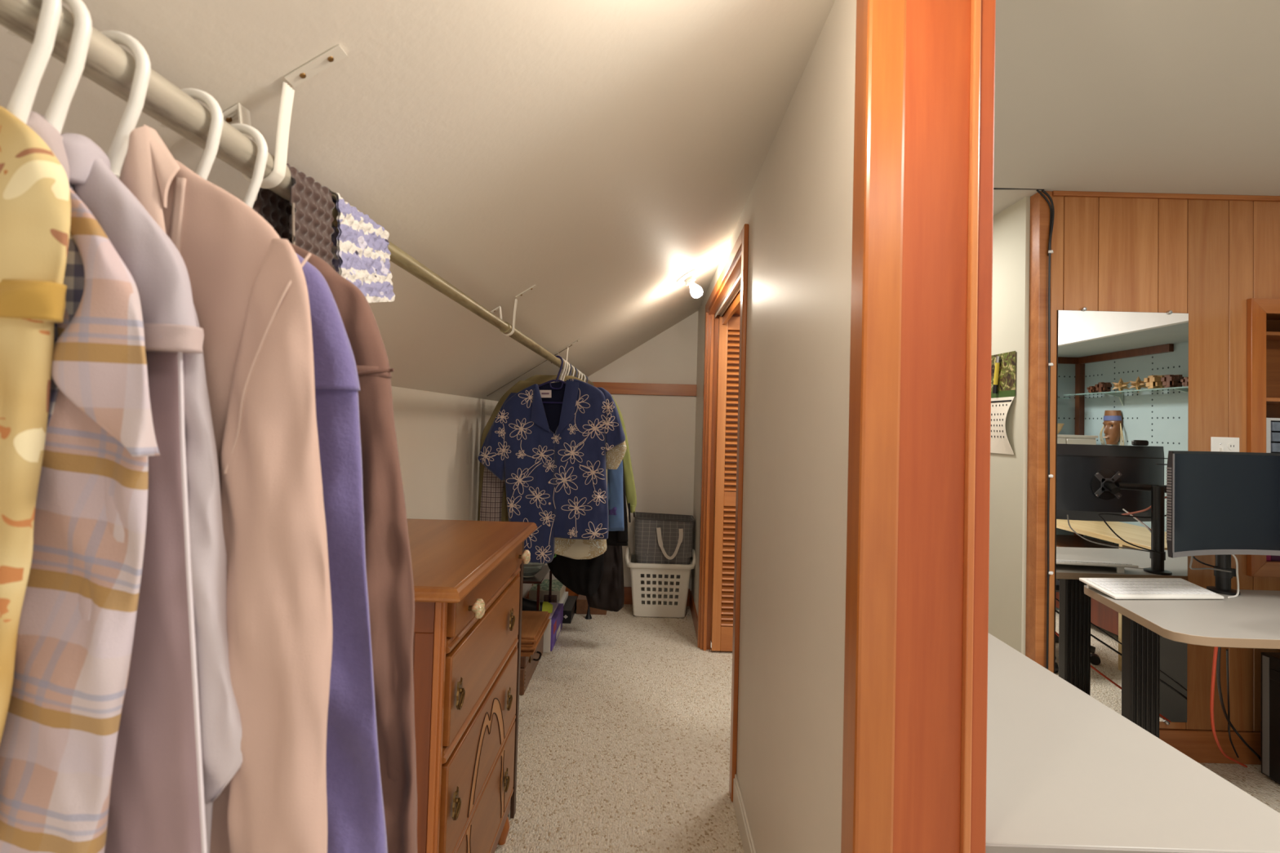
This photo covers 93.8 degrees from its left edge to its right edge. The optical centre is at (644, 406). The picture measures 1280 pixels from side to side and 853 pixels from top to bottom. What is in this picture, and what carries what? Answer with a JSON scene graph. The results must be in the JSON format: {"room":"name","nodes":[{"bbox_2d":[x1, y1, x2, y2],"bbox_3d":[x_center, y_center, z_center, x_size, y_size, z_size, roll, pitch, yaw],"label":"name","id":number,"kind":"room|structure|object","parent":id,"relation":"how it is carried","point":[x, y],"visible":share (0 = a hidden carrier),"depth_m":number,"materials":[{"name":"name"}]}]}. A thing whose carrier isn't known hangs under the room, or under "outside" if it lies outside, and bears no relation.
{"room":"walk-in closet","nodes":[
{"label":"walk-in closet","id":0,"kind":"room"},
{"bbox_2d":[0,0,835,401],"bbox_3d":[-0.113,-0.530,1.470,1.541,1.043,6.110,2,-1,0],"label":"ceiling","id":1,"kind":"structure","parent":0,"point":[596,155],"depth_m":1.05,"materials":[{"name":"paint"}]},
{"bbox_2d":[222,44,347,188],"bbox_3d":[-0.402,-0.319,0.657,0.139,0.155,0.018,2,-1,0],"label":"rod bracket","id":2,"kind":"object","parent":1,"relation":"attached to","point":[238,112],"visible":0.73,"depth_m":0.66,"materials":[{"name":"white metal"}]},
{"bbox_2d":[490,284,536,336],"bbox_3d":[-0.393,-0.289,1.786,0.138,0.154,0.018,2,-1,0],"label":"rod bracket","id":3,"kind":"object","parent":1,"relation":"attached to","point":[499,308],"visible":0.84,"depth_m":1.78,"materials":[{"name":"white metal"}]},
{"bbox_2d":[0,0,594,386],"bbox_3d":[-0.404,-0.219,2.290,0.034,0.034,4.320,2,-1,0],"label":"closet rod","id":4,"kind":"object","parent":3,"relation":"attached to","point":[108,64],"visible":0.73,"depth_m":0.52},
{"bbox_2d":[6,0,62,124],"bbox_3d":[-0.421,-0.221,0.398,0.058,0.155,0.012,2,-1,0],"label":"hanger","id":5,"kind":"object","parent":4,"relation":"hanging from","point":[22,99],"visible":0.52,"depth_m":0.40,"materials":[{"name":"white plastic"}]},
{"bbox_2d":[0,106,71,742],"bbox_3d":[-0.468,0.035,0.386,0.186,0.499,0.038,2,-1,0],"label":"shirt","id":6,"kind":"object","parent":5,"relation":"hanging from","point":[35,200],"visible":1,"depth_m":0.38,"materials":[{"name":"fabric"}]},
{"bbox_2d":[6,0,92,133],"bbox_3d":[-0.420,-0.223,0.420,0.058,0.150,0.012,2,-1,0],"label":"hanger","id":7,"kind":"object","parent":4,"relation":"hanging from","point":[55,114],"visible":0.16,"depth_m":0.42,"materials":[{"name":"white plastic"}]},
{"bbox_2d":[44,233,84,443],"bbox_3d":[-0.451,0.023,0.403,0.147,0.355,0.020,2,-1,0],"label":"shirt","id":8,"kind":"object","parent":7,"relation":"hanging from","point":[74,274],"visible":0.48,"depth_m":0.40,"materials":[{"name":"fabric"}]},
{"bbox_2d":[0,110,159,852],"bbox_3d":[-0.423,0.093,0.414,0.187,0.598,0.058,1,-2,15],"label":"plaid shirt","id":9,"kind":"object","parent":7,"relation":"hanging from","point":[77,624],"visible":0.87,"depth_m":0.41,"materials":[{"name":"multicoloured fabric"}]},
{"bbox_2d":[61,133,204,852],"bbox_3d":[-0.376,0.110,0.433,0.140,0.609,0.042,2,-2,-5],"label":"shirt","id":10,"kind":"object","parent":7,"relation":"hanging from","point":[153,807],"visible":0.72,"depth_m":0.43,"materials":[{"name":"grey fabric"}]},
{"bbox_2d":[80,30,151,178],"bbox_3d":[-0.420,-0.218,0.470,0.068,0.157,0.012,2,-1,0],"label":"hanger","id":11,"kind":"object","parent":4,"relation":"hanging from","point":[117,150],"visible":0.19,"depth_m":0.47,"materials":[{"name":"white plastic"}]},
{"bbox_2d":[177,304,242,852],"bbox_3d":[-0.373,0.138,0.459,0.158,0.585,0.044,1,-2,15],"label":"shirt","id":12,"kind":"object","parent":11,"relation":"hanging from","point":[217,719],"visible":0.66,"depth_m":0.44,"materials":[{"name":"fabric"}]},
{"bbox_2d":[119,124,332,852],"bbox_3d":[-0.366,0.116,0.472,0.255,0.669,0.056,2,-1,-1],"label":"jacket","id":13,"kind":"object","parent":11,"relation":"hanging from","point":[250,294],"visible":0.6,"depth_m":0.46,"materials":[{"name":"fabric"}]},
{"bbox_2d":[159,88,223,180],"bbox_3d":[-0.420,-0.214,0.551,0.088,0.161,0.012,2,-1,0],"label":"hanger","id":14,"kind":"object","parent":4,"relation":"hanging from","point":[211,150],"visible":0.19,"depth_m":0.55,"materials":[{"name":"white plastic"}]},
{"bbox_2d":[295,253,387,852],"bbox_3d":[-0.345,0.160,0.547,0.251,0.666,0.054,2,-2,-5],"label":"garment","id":15,"kind":"object","parent":14,"relation":"hanging from","point":[356,820],"visible":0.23,"depth_m":0.54,"materials":[{"name":"fabric"}]},
{"bbox_2d":[215,123,268,208],"bbox_3d":[-0.419,-0.211,0.616,0.098,0.163,0.012,2,-1,0],"label":"hanger","id":16,"kind":"object","parent":4,"relation":"hanging from","point":[255,182],"visible":0.15,"depth_m":0.61,"materials":[{"name":"white plastic"}]},
{"bbox_2d":[289,242,417,852],"bbox_3d":[-0.328,0.188,0.616,0.223,0.730,0.083,1,-1,4],"label":"shirt","id":17,"kind":"object","parent":16,"relation":"hanging from","point":[388,566],"visible":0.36,"depth_m":0.60,"materials":[{"name":"fabric"}]},
{"bbox_2d":[252,163,335,269],"bbox_3d":[-0.420,-0.188,0.720,0.072,0.195,0.093,2,-1,0],"label":"scarf","id":18,"kind":"object","parent":4,"relation":"hanging from","point":[305,220],"visible":0.46,"depth_m":0.71,"materials":[{"name":"fabric"}]},
{"bbox_2d":[328,189,395,302],"bbox_3d":[-0.418,-0.208,0.848,0.076,0.151,0.150,2,-1,0],"label":"scarf","id":19,"kind":"object","parent":4,"relation":"hanging from","point":[360,251],"visible":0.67,"depth_m":0.84,"materials":[{"name":"fabric"}]},
{"bbox_2d":[511,355,565,404],"bbox_3d":[-0.403,-0.126,2.748,0.407,0.222,0.012,2,-1,0],"label":"hanger","id":20,"kind":"object","parent":4,"relation":"hanging from","point":[557,380],"visible":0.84,"depth_m":2.74,"materials":[{"name":"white plastic"}]},
{"bbox_2d":[477,378,625,563],"bbox_3d":[-0.428,0.287,2.740,0.676,0.834,0.114,2,-1,0],"label":"shirt","id":21,"kind":"object","parent":20,"relation":"hanging from","point":[551,458],"visible":0.97,"depth_m":2.71,"materials":[{"name":"blue fabric"}]},
{"bbox_2d":[551,357,565,382],"bbox_3d":[-0.402,-0.123,2.837,0.407,0.222,0.012,2,-1,0],"label":"hanger","id":22,"kind":"object","parent":4,"relation":"hanging from","point":[564,361],"visible":0.14,"depth_m":2.83,"materials":[{"name":"white plastic"}]},
{"bbox_2d":[554,440,626,559],"bbox_3d":[-0.360,0.309,2.825,0.545,0.801,0.076,2,-1,0],"label":"shirt","id":23,"kind":"object","parent":22,"relation":"hanging from","point":[574,548],"visible":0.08,"depth_m":2.79,"materials":[{"name":"beige fabric"}]},
{"bbox_2d":[555,360,568,381],"bbox_3d":[-0.402,-0.121,2.908,0.407,0.222,0.012,2,-1,0],"label":"hanger","id":24,"kind":"object","parent":4,"relation":"hanging from","point":[566,363],"visible":0.12,"depth_m":2.90,"materials":[{"name":"white plastic"}]},
{"bbox_2d":[563,361,570,375],"bbox_3d":[-0.401,-0.119,2.987,0.407,0.222,0.012,2,-1,0],"label":"hanger","id":25,"kind":"object","parent":4,"relation":"hanging from","point":[569,366],"visible":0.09,"depth_m":2.98,"materials":[{"name":"white plastic"}]},
{"bbox_2d":[477,374,607,521],"bbox_3d":[-0.497,0.250,2.978,0.645,0.817,0.073,2,-1,0],"label":"shirt","id":26,"kind":"object","parent":25,"relation":"hanging from","point":[520,385],"visible":0.16,"depth_m":2.96,"materials":[{"name":"fabric"}]},
{"bbox_2d":[568,363,572,375],"bbox_3d":[-0.400,-0.117,3.067,0.407,0.222,0.012,2,-1,0],"label":"hanger","id":27,"kind":"object","parent":4,"relation":"hanging from","point":[571,366],"visible":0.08,"depth_m":3.06,"materials":[{"name":"plastic"}]},
{"bbox_2d":[607,461,624,531],"bbox_3d":[-0.338,0.267,3.054,0.492,0.713,0.072,2,-1,0],"label":"denim shirt","id":28,"kind":"object","parent":27,"relation":"hanging from","point":[615,477],"visible":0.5,"depth_m":3.02,"materials":[{"name":"fabric"}]},
{"bbox_3d":[-0.400,-0.114,3.177,0.407,0.222,0.012,2,-1,0],"label":"hanger","id":29,"kind":"object","parent":4,"relation":"hanging from","visible":0},
{"bbox_2d":[606,459,631,546],"bbox_3d":[-0.329,0.323,3.167,0.532,0.802,0.073,2,-1,0],"label":"coat","id":30,"kind":"object","parent":29,"relation":"hanging from","point":[616,538],"visible":0.19,"depth_m":3.13,"materials":[{"name":"fabric"}]},
{"bbox_3d":[-0.398,-0.108,3.427,0.407,0.222,0.012,2,-1,0],"label":"hanger","id":31,"kind":"object","parent":4,"relation":"hanging from","visible":0},
{"bbox_2d":[546,553,604,596],"bbox_3d":[-0.424,0.510,3.414,0.409,1.100,0.106,1,-1,3],"label":"trousers","id":32,"kind":"object","parent":31,"relation":"hanging from","point":[583,577],"visible":0.16,"depth_m":3.37,"materials":[{"name":"fabric"}]},
{"bbox_3d":[-0.397,-0.104,3.557,0.407,0.222,0.012,2,-1,0],"label":"hanger","id":33,"kind":"object","parent":4,"relation":"hanging from","visible":0},
{"bbox_2d":[586,545,624,612],"bbox_3d":[-0.324,0.574,3.542,0.443,1.227,0.108,2,-1,0],"label":"skirt","id":34,"kind":"object","parent":33,"relation":"hanging from","point":[610,594],"visible":0.16,"depth_m":3.49,"materials":[{"name":"fabric"}]},
{"bbox_2d":[553,338,580,369],"bbox_3d":[-0.384,-0.259,2.931,0.138,0.154,0.018,2,-1,0],"label":"rod bracket","id":35,"kind":"object","parent":1,"relation":"attached to","point":[557,353],"visible":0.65,"depth_m":2.92,"materials":[{"name":"white metal"}]},
{"bbox_2d":[676,268,702,297],"bbox_3d":[0.224,-0.607,2.945,0.131,0.144,0.114,2,-1,0],"label":"light","id":36,"kind":"object","parent":1,"relation":"attached to","point":[696,291],"visible":1,"depth_m":2.92,"materials":[{"name":"white plastic"}]},
{"bbox_2d":[676,268,697,285],"bbox_3d":[0.209,-0.639,2.946,0.100,0.081,0.114,2,-1,0],"label":"socket","id":37,"kind":"object","parent":36,"relation":"attached to","point":[687,277],"depth_m":2.92,"materials":[{"name":"white plastic"}]},
{"bbox_2d":[391,386,532,597],"bbox_3d":[-0.865,0.626,1.416,0.060,1.455,6.050,2,-1,0],"label":"wall","id":38,"kind":"structure","parent":0,"point":[438,435],"depth_m":2.39,"materials":[{"name":"paint"}]},
{"bbox_2d":[480,466,505,521],"bbox_3d":[-0.490,0.300,2.897,0.589,0.792,0.074,2,-1,0],"label":"shirt","id":39,"kind":"object","parent":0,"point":[491,509],"visible":0.1,"depth_m":2.86,"materials":[{"name":"fabric"}]},
{"bbox_2d":[532,311,697,591],"bbox_3d":[-0.177,0.202,4.478,1.480,2.500,0.060,2,-1,0],"label":"wall","id":40,"kind":"structure","parent":0,"point":[660,429],"depth_m":4.45,"materials":[{"name":"paint"}]},
{"bbox_2d":[532,584,689,606],"bbox_3d":[-0.247,1.387,4.411,1.164,0.125,0.012,2,-1,0],"label":"baseboard","id":41,"kind":"structure","parent":40,"relation":"attached to","point":[628,590],"depth_m":4.40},
{"bbox_2d":[592,382,696,395],"bbox_3d":[-0.200,-0.138,4.447,1.175,0.085,0.020,2,-1,0],"label":"trim","id":42,"kind":"structure","parent":40,"relation":"attached to","point":[639,388],"depth_m":4.43,"materials":[{"name":"brown wood"}]},
{"bbox_2d":[691,0,856,852],"bbox_3d":[0.454,0.267,2.703,0.185,2.313,3.475,2,-1,0],"label":"wall","id":43,"kind":"structure","parent":0,"point":[797,211],"depth_m":1.37,"materials":[{"name":"paint"}]},
{"bbox_2d":[689,591,697,638],"bbox_3d":[0.337,1.400,4.032,0.011,0.110,0.760,2,-1,0],"label":"baseboard","id":44,"kind":"structure","parent":43,"relation":"attached to","point":[695,618],"depth_m":4.03,"materials":[{"name":"wood"}]},
{"bbox_2d":[697,223,748,801],"bbox_3d":[0.560,0.394,2.911,0.434,2.075,1.520,2,-1,0],"label":"door","id":45,"kind":"structure","parent":43,"relation":"in","point":[726,308],"depth_m":3.54,"materials":[{"name":"orange wood"}]},
{"bbox_2d":[733,773,755,852],"bbox_3d":[0.317,1.340,1.550,0.011,0.100,1.155,2,-1,0],"label":"baseboard","id":46,"kind":"structure","parent":43,"relation":"attached to","point":[747,841],"depth_m":1.93,"materials":[{"name":"white wood"}]},
{"bbox_2d":[840,0,995,852],"bbox_3d":[0.436,0.222,0.961,0.201,2.310,0.074,2,-1,0],"label":"trim","id":47,"kind":"structure","parent":43,"relation":"attached to","point":[914,753],"depth_m":0.94,"materials":[{"name":"orange wood"}]},
{"bbox_2d":[494,604,1279,852],"bbox_3d":[1.274,1.444,1.452,4.600,0.060,6.200,2,-1,0],"label":"floor","id":48,"kind":"structure","parent":0,"point":[624,740],"depth_m":2.47,"materials":[{"name":"carpet"}]},
{"bbox_2d":[406,518,537,852],"bbox_3d":[-0.596,0.866,1.577,0.458,1.000,0.819,2,-1,0],"label":"dresser","id":49,"kind":"object","parent":48,"relation":"on","point":[466,578],"visible":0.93,"depth_m":1.41,"materials":[{"name":"brown wood"}]},
{"bbox_2d":[507,541,524,818],"bbox_3d":[-0.616,0.912,2.037,0.382,0.930,0.030,2,-1,0],"label":"leaning board","id":50,"kind":"object","parent":48,"relation":"on","point":[513,800],"visible":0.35,"depth_m":2.02,"materials":[{"name":"brown wood"}]},
{"bbox_2d":[519,634,543,695],"bbox_3d":[-0.683,1.310,3.175,0.270,0.190,0.543,2,-1,0],"label":"drawer","id":51,"kind":"object","parent":48,"relation":"on","point":[528,665],"visible":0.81,"depth_m":3.01,"materials":[{"name":"brown wood"}]},
{"bbox_3d":[-0.678,1.207,3.102,0.255,0.011,0.405,2,-1,0],"label":"sheet","id":52,"kind":"object","parent":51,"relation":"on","visible":0},
{"bbox_2d":[520,650,534,654],"bbox_3d":[-0.670,1.196,3.105,0.270,0.011,0.424,2,-1,0],"label":"sheet","id":53,"kind":"object","parent":52,"relation":"on","point":[531,652],"visible":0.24,"depth_m":2.89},
{"bbox_3d":[-0.679,1.183,3.101,0.253,0.011,0.392,2,-1,0],"label":"sheet","id":54,"kind":"object","parent":53,"relation":"on","visible":0},
{"bbox_2d":[520,618,550,650],"bbox_3d":[-0.665,1.172,3.106,0.280,0.011,0.431,2,-1,0],"label":"sheet","id":55,"kind":"object","parent":54,"relation":"on","point":[536,643],"visible":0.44,"depth_m":2.98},
{"bbox_2d":[520,642,535,647],"bbox_3d":[-0.670,1.160,3.104,0.269,0.011,0.408,2,-1,0],"label":"sheet","id":56,"kind":"object","parent":55,"relation":"on","point":[533,643],"visible":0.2,"depth_m":2.90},
{"bbox_3d":[-0.674,1.148,3.102,0.260,0.011,0.389,2,-1,0],"label":"sheet","id":57,"kind":"object","parent":56,"relation":"on","visible":0},
{"bbox_2d":[520,613,550,642],"bbox_3d":[-0.662,1.137,3.106,0.283,0.011,0.421,2,-1,0],"label":"sheet","id":58,"kind":"object","parent":57,"relation":"on","point":[537,636],"visible":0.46,"depth_m":2.97,"materials":[{"name":"wood"}]},
{"bbox_2d":[520,610,547,639],"bbox_3d":[-0.668,1.125,3.104,0.272,0.011,0.399,2,-1,0],"label":"sheet","id":59,"kind":"object","parent":58,"relation":"on","point":[531,621],"visible":0.49,"depth_m":3.11,"materials":[{"name":"wood"}]},
{"bbox_2d":[523,564,552,610],"bbox_3d":[-0.712,1.218,3.685,0.222,0.400,0.460,2,-1,0],"label":"side table","id":60,"kind":"object","parent":48,"relation":"on","point":[538,578],"visible":0.27,"depth_m":3.56,"materials":[{"name":"brown wood"}]},
{"bbox_2d":[523,562,545,577],"bbox_3d":[-0.700,0.976,3.601,0.216,0.077,0.216,2,-1,0],"label":"glass bowl","id":61,"kind":"object","parent":60,"relation":"on","point":[530,570],"visible":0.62,"depth_m":3.54,"materials":[{"name":"white"}]},
{"bbox_2d":[542,618,551,653],"bbox_3d":[-0.573,1.321,3.457,0.065,0.190,0.020,2,-1,0],"label":"notebook","id":62,"kind":"object","parent":48,"relation":"on","point":[547,634],"visible":0.51,"depth_m":3.45,"materials":[{"name":"paper"}]},
{"bbox_2d":[550,603,563,651],"bbox_3d":[-0.616,1.345,3.681,0.178,0.150,0.420,2,-1,0],"label":"game box","id":63,"kind":"object","parent":48,"relation":"on","point":[557,619],"visible":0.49,"depth_m":3.63,"materials":[{"name":"cardboard"}]},
{"bbox_2d":[548,602,558,618],"bbox_3d":[-0.632,1.258,3.663,0.160,0.022,0.340,2,-1,0],"label":"flat box","id":64,"kind":"object","parent":63,"relation":"on","point":[555,605],"visible":0.22,"depth_m":3.73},
{"bbox_2d":[522,597,552,613],"bbox_3d":[-0.663,1.203,3.635,0.212,0.084,0.074,2,-1,0],"label":"shoe","id":65,"kind":"object","parent":64,"relation":"on","point":[527,604],"visible":0.63,"depth_m":3.61,"materials":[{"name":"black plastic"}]},
{"bbox_2d":[562,595,577,623],"bbox_3d":[-0.611,1.389,4.119,0.262,0.085,0.342,2,-1,0],"label":"box","id":66,"kind":"object","parent":48,"relation":"on","point":[570,606],"visible":0.28,"depth_m":4.02,"materials":[{"name":"cardboard"}]},
{"bbox_2d":[560,591,568,605],"bbox_3d":[-0.660,1.325,4.097,0.240,0.040,0.310,2,-1,0],"label":"game","id":67,"kind":"object","parent":66,"relation":"on","point":[566,595],"visible":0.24,"depth_m":4.12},
{"bbox_2d":[528,579,565,603],"bbox_3d":[-0.656,1.259,4.080,0.205,0.090,0.287,2,-1,0],"label":"box","id":68,"kind":"object","parent":67,"relation":"on","point":[558,588],"visible":0.67,"depth_m":3.95,"materials":[{"name":"cardboard"}]},
{"bbox_2d":[529,579,563,591],"bbox_3d":[-0.655,1.214,4.082,0.199,0.001,0.279,2,-1,0],"label":"picture","id":69,"kind":"object","parent":68,"relation":"on","point":[557,585],"depth_m":4.05},
{"bbox_2d":[532,591,564,603],"bbox_3d":[-0.657,1.282,4.080,0.199,0.045,0.279,2,-1,0],"label":"tray","id":70,"kind":"object","parent":68,"relation":"on","point":[543,597],"depth_m":3.94,"materials":[{"name":"plastic"}]},
{"bbox_2d":[543,595,556,602],"bbox_3d":[-0.618,1.264,3.937,0.085,0.055,0.002,2,-1,0],"label":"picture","id":71,"kind":"object","parent":68,"relation":"attached to","point":[545,597],"depth_m":3.94},
{"bbox_2d":[585,604,591,619],"bbox_3d":[-0.373,1.227,4.093,0.048,0.421,0.090,2,-1,0],"label":"stick","id":72,"kind":"object","parent":48,"relation":"on","point":[588,616],"visible":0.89,"depth_m":4.06,"materials":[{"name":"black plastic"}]},
{"bbox_2d":[576,595,607,614],"bbox_3d":[-0.366,1.392,4.258,0.210,0.100,0.220,2,-1,0],"label":"shoe box","id":73,"kind":"object","parent":48,"relation":"on","point":[581,601],"visible":0.48,"depth_m":4.15,"materials":[{"name":"brown cardboard"}]},
{"bbox_2d":[625,546,695,617],"bbox_3d":[0.110,1.232,4.238,0.493,0.444,0.326,2,-1,0],"label":"laundry basket","id":74,"kind":"object","parent":48,"relation":"on","point":[653,602],"visible":0.87,"depth_m":4.11,"materials":[{"name":"white plastic"}]},
{"bbox_2d":[634,511,694,578],"bbox_3d":[0.134,0.984,4.234,0.429,0.441,0.287,2,-1,0],"label":"bag","id":75,"kind":"object","parent":74,"relation":"in","point":[660,538],"visible":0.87,"depth_m":4.12,"materials":[{"name":"grey fabric"}]},
{"bbox_2d":[985,632,1279,852],"bbox_3d":[0.806,1.052,1.501,0.565,0.700,1.171,2,-1,0],"label":"desk","id":76,"kind":"object","parent":48,"relation":"on","point":[1067,772],"visible":0.33,"depth_m":1.09,"materials":[{"name":"grey laminate"}]},
{"bbox_2d":[1084,585,1279,738],"bbox_3d":[2.329,1.088,2.079,1.422,0.740,0.589,2,-1,0],"label":"desk","id":77,"kind":"object","parent":48,"relation":"on","point":[1251,619],"visible":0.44,"depth_m":2.14,"materials":[{"name":"grey laminate"}]},
{"bbox_2d":[1079,577,1224,599],"bbox_3d":[1.928,0.692,2.283,0.438,0.039,0.165,2,-2,-5],"label":"keyboard","id":78,"kind":"object","parent":77,"relation":"on","point":[1115,588],"visible":1,"depth_m":2.26,"materials":[{"name":"white plastic"}]},
{"bbox_2d":[1206,554,1239,595],"bbox_3d":[2.342,0.507,2.288,0.493,0.432,0.201,2,-1,0],"label":"monitor stand","id":79,"kind":"object","parent":77,"relation":"on","point":[1223,579],"visible":0.28,"depth_m":2.32,"materials":[{"name":"black plastic"}]},
{"bbox_2d":[1193,555,1214,567],"bbox_3d":[2.284,0.513,2.327,0.489,0.246,0.081,2,-1,0],"label":"cable","id":80,"kind":"object","parent":79,"relation":"attached to","point":[1194,557],"visible":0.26,"depth_m":2.33,"materials":[{"name":"plastic"}]},
{"bbox_2d":[1189,555,1231,572],"bbox_3d":[2.116,0.565,2.261,0.322,0.138,0.049,2,-2,-27],"label":"cable","id":81,"kind":"object","parent":79,"relation":"attached to","point":[1192,557],"visible":0.83,"depth_m":2.29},
{"bbox_2d":[1155,450,1279,558],"bbox_3d":[2.159,0.343,2.111,0.732,0.362,0.165,2,-1,0],"label":"monitor","id":82,"kind":"object","parent":79,"relation":"attached to","point":[1219,503],"visible":1,"depth_m":2.12,"materials":[{"name":"black"}]},
{"bbox_2d":[1166,466,1171,540],"bbox_3d":[1.794,0.331,2.047,0.002,0.248,0.018,2,-1,0],"label":"grille","id":83,"kind":"object","parent":82,"relation":"attached to","point":[1169,468],"depth_m":2.05,"materials":[{"name":"grey metal"}]},
{"bbox_2d":[1209,646,1247,768],"bbox_3d":[2.086,1.098,2.158,0.924,0.696,0.062,3,-2,-41],"label":"cable","id":84,"kind":"object","parent":77,"relation":"hanging from","point":[1215,649],"visible":0.97,"depth_m":2.04,"materials":[{"name":"plastic"}]},
{"bbox_2d":[1226,648,1239,757],"bbox_3d":[2.122,1.096,2.175,0.756,0.611,0.031,3,-2,-43],"label":"lead","id":85,"kind":"object","parent":77,"relation":"hanging from","point":[1227,650],"visible":0.95,"depth_m":2.25,"materials":[{"name":"black plastic"}]},
{"bbox_2d":[1227,554,1239,598],"bbox_3d":[2.235,0.589,2.279,0.045,0.263,0.134,0,-2,44],"label":"cable","id":86,"kind":"object","parent":77,"relation":"on","point":[1233,555],"visible":0.74,"depth_m":2.31,"materials":[{"name":"white plastic"}]},
{"bbox_2d":[1216,647,1261,761],"bbox_3d":[2.126,1.086,2.178,0.939,0.661,0.086,3,-2,-38],"label":"lead","id":87,"kind":"object","parent":77,"relation":"hanging from","point":[1218,661],"visible":0.89,"depth_m":2.17,"materials":[{"name":"black plastic"}]},
{"bbox_2d":[1261,652,1279,783],"bbox_3d":[2.550,1.222,2.186,0.194,0.490,0.405,2,-1,0],"label":"computer tower","id":88,"kind":"object","parent":48,"relation":"on","point":[1270,661],"visible":1,"depth_m":2.35,"materials":[{"name":"black plastic"}]},
{"bbox_2d":[987,196,1030,655],"bbox_3d":[1.670,0.293,3.500,0.070,2.367,1.860,2,-1,0],"label":"wall","id":89,"kind":"structure","parent":0,"point":[1011,225],"depth_m":2.66,"materials":[{"name":"beige paint"}]},
{"bbox_2d":[990,351,1015,454],"bbox_3d":[1.620,-0.015,2.764,0.026,0.458,0.260,2,-1,0],"label":"wall calendar","id":90,"kind":"object","parent":89,"relation":"attached to","point":[1001,402],"visible":0.59,"depth_m":2.72,"materials":[{"name":"paper"}]},
{"bbox_2d":[992,355,999,393],"bbox_3d":[1.625,-0.148,2.762,0.019,0.172,0.040,2,-1,0],"label":"pen","id":91,"kind":"object","parent":90,"relation":"hanging from","point":[997,357],"visible":1,"depth_m":2.76,"materials":[{"name":"yellow plastic"}]},
{"bbox_2d":[991,351,1015,398],"bbox_3d":[1.635,-0.143,2.767,0.002,0.202,0.260,2,-1,0],"label":"photo","id":92,"kind":"object","parent":90,"relation":"attached to","point":[1006,375],"depth_m":2.71},
{"bbox_2d":[1025,191,1052,667],"bbox_3d":[1.671,0.268,2.545,0.052,2.367,0.081,2,-1,0],"label":"trim","id":93,"kind":"structure","parent":89,"relation":"attached to","point":[1037,392],"depth_m":2.52,"materials":[{"name":"brown wood"}]},
{"bbox_2d":[993,0,1279,215],"bbox_3d":[2.155,-0.961,1.464,2.969,0.060,6.110,2,-1,0],"label":"ceiling","id":94,"kind":"structure","parent":0,"point":[1159,96],"depth_m":1.81,"materials":[{"name":"paint"}]},
{"bbox_2d":[1048,195,1279,732],"bbox_3d":[2.656,0.295,2.542,1.918,2.367,0.080,2,-1,0],"label":"wall","id":95,"kind":"structure","parent":0,"point":[1203,260],"depth_m":2.53,"materials":[{"name":"brown wood"}]},
{"bbox_2d":[993,187,1054,669],"bbox_3d":[1.279,0.180,2.496,0.864,2.227,0.023,2,-1,0],"label":"power cable","id":96,"kind":"object","parent":95,"relation":"attached to","point":[1051,207],"visible":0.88,"depth_m":2.50,"materials":[{"name":"black plastic"}]},
{"bbox_2d":[1053,306,1188,724],"bbox_3d":[1.992,0.446,2.494,0.545,1.724,0.018,2,-1,0],"label":"wall mirror","id":97,"kind":"object","parent":95,"relation":"attached to","point":[1122,377],"visible":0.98,"depth_m":2.50,"materials":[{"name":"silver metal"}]},
{"bbox_2d":[1052,191,1279,201],"bbox_3d":[2.538,-0.883,2.538,1.618,0.018,0.032,2,-1,0],"label":"trim","id":98,"kind":"structure","parent":95,"relation":"attached to","point":[1065,193],"depth_m":2.53,"materials":[{"name":"brown wood"}]},
{"bbox_2d":[1159,728,1261,764],"bbox_3d":[2.476,1.409,2.480,1.618,0.128,0.028,2,-1,0],"label":"baseboard","id":99,"kind":"structure","parent":95,"relation":"attached to","point":[1201,746],"depth_m":2.47,"materials":[{"name":"brown wood"}]},
{"bbox_2d":[1210,436,1239,452],"bbox_3d":[2.428,0.185,2.498,0.117,0.117,0.018,2,-1,0],"label":"switch plate","id":100,"kind":"object","parent":95,"relation":"attached to","point":[1217,443],"visible":0.56,"depth_m":2.50,"materials":[{"name":"white plastic"}]},
{"bbox_2d":[1227,442,1235,450],"bbox_3d":[2.455,0.165,2.500,0.033,0.033,0.002,2,-1,0],"label":"socket","id":101,"kind":"object","parent":100,"relation":"attached to","point":[1231,446],"depth_m":2.50,"materials":[{"name":"white plastic"}]},
{"bbox_2d":[1246,297,1279,577],"bbox_3d":[2.897,0.137,2.631,0.747,1.157,0.297,2,-1,0],"label":"shelf","id":102,"kind":"object","parent":95,"relation":"attached to","point":[1263,315],"visible":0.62,"depth_m":2.50,"materials":[{"name":"brown wood"}]},
{"bbox_2d":[1266,417,1279,453],"bbox_3d":[2.773,0.174,2.612,0.300,0.245,0.184,2,-1,0],"label":"drawer organizer","id":103,"kind":"object","parent":102,"relation":"on","point":[1273,424],"visible":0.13,"depth_m":2.53,"materials":[{"name":"grey plastic"}]},
{"bbox_2d":[1271,555,1279,560],"bbox_3d":[2.667,0.535,2.608,0.050,0.230,0.175,2,-1,0],"label":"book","id":104,"kind":"object","parent":102,"relation":"in","point":[1273,557],"visible":0.14,"depth_m":2.52,"materials":[{"name":"paper"}]},
{"bbox_3d":[-0.399,-0.111,3.307,0.407,0.222,0.012,2,-1,0],"label":"hanger","id":105,"kind":"object","parent":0,"visible":0},
{"bbox_2d":[612,395,636,516],"bbox_3d":[-0.297,0.270,3.295,0.527,0.671,0.067,2,-1,2],"label":"jacket","id":106,"kind":"object","parent":105,"relation":"hanging from","point":[630,491],"visible":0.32,"depth_m":3.26,"materials":[{"name":"fabric"}]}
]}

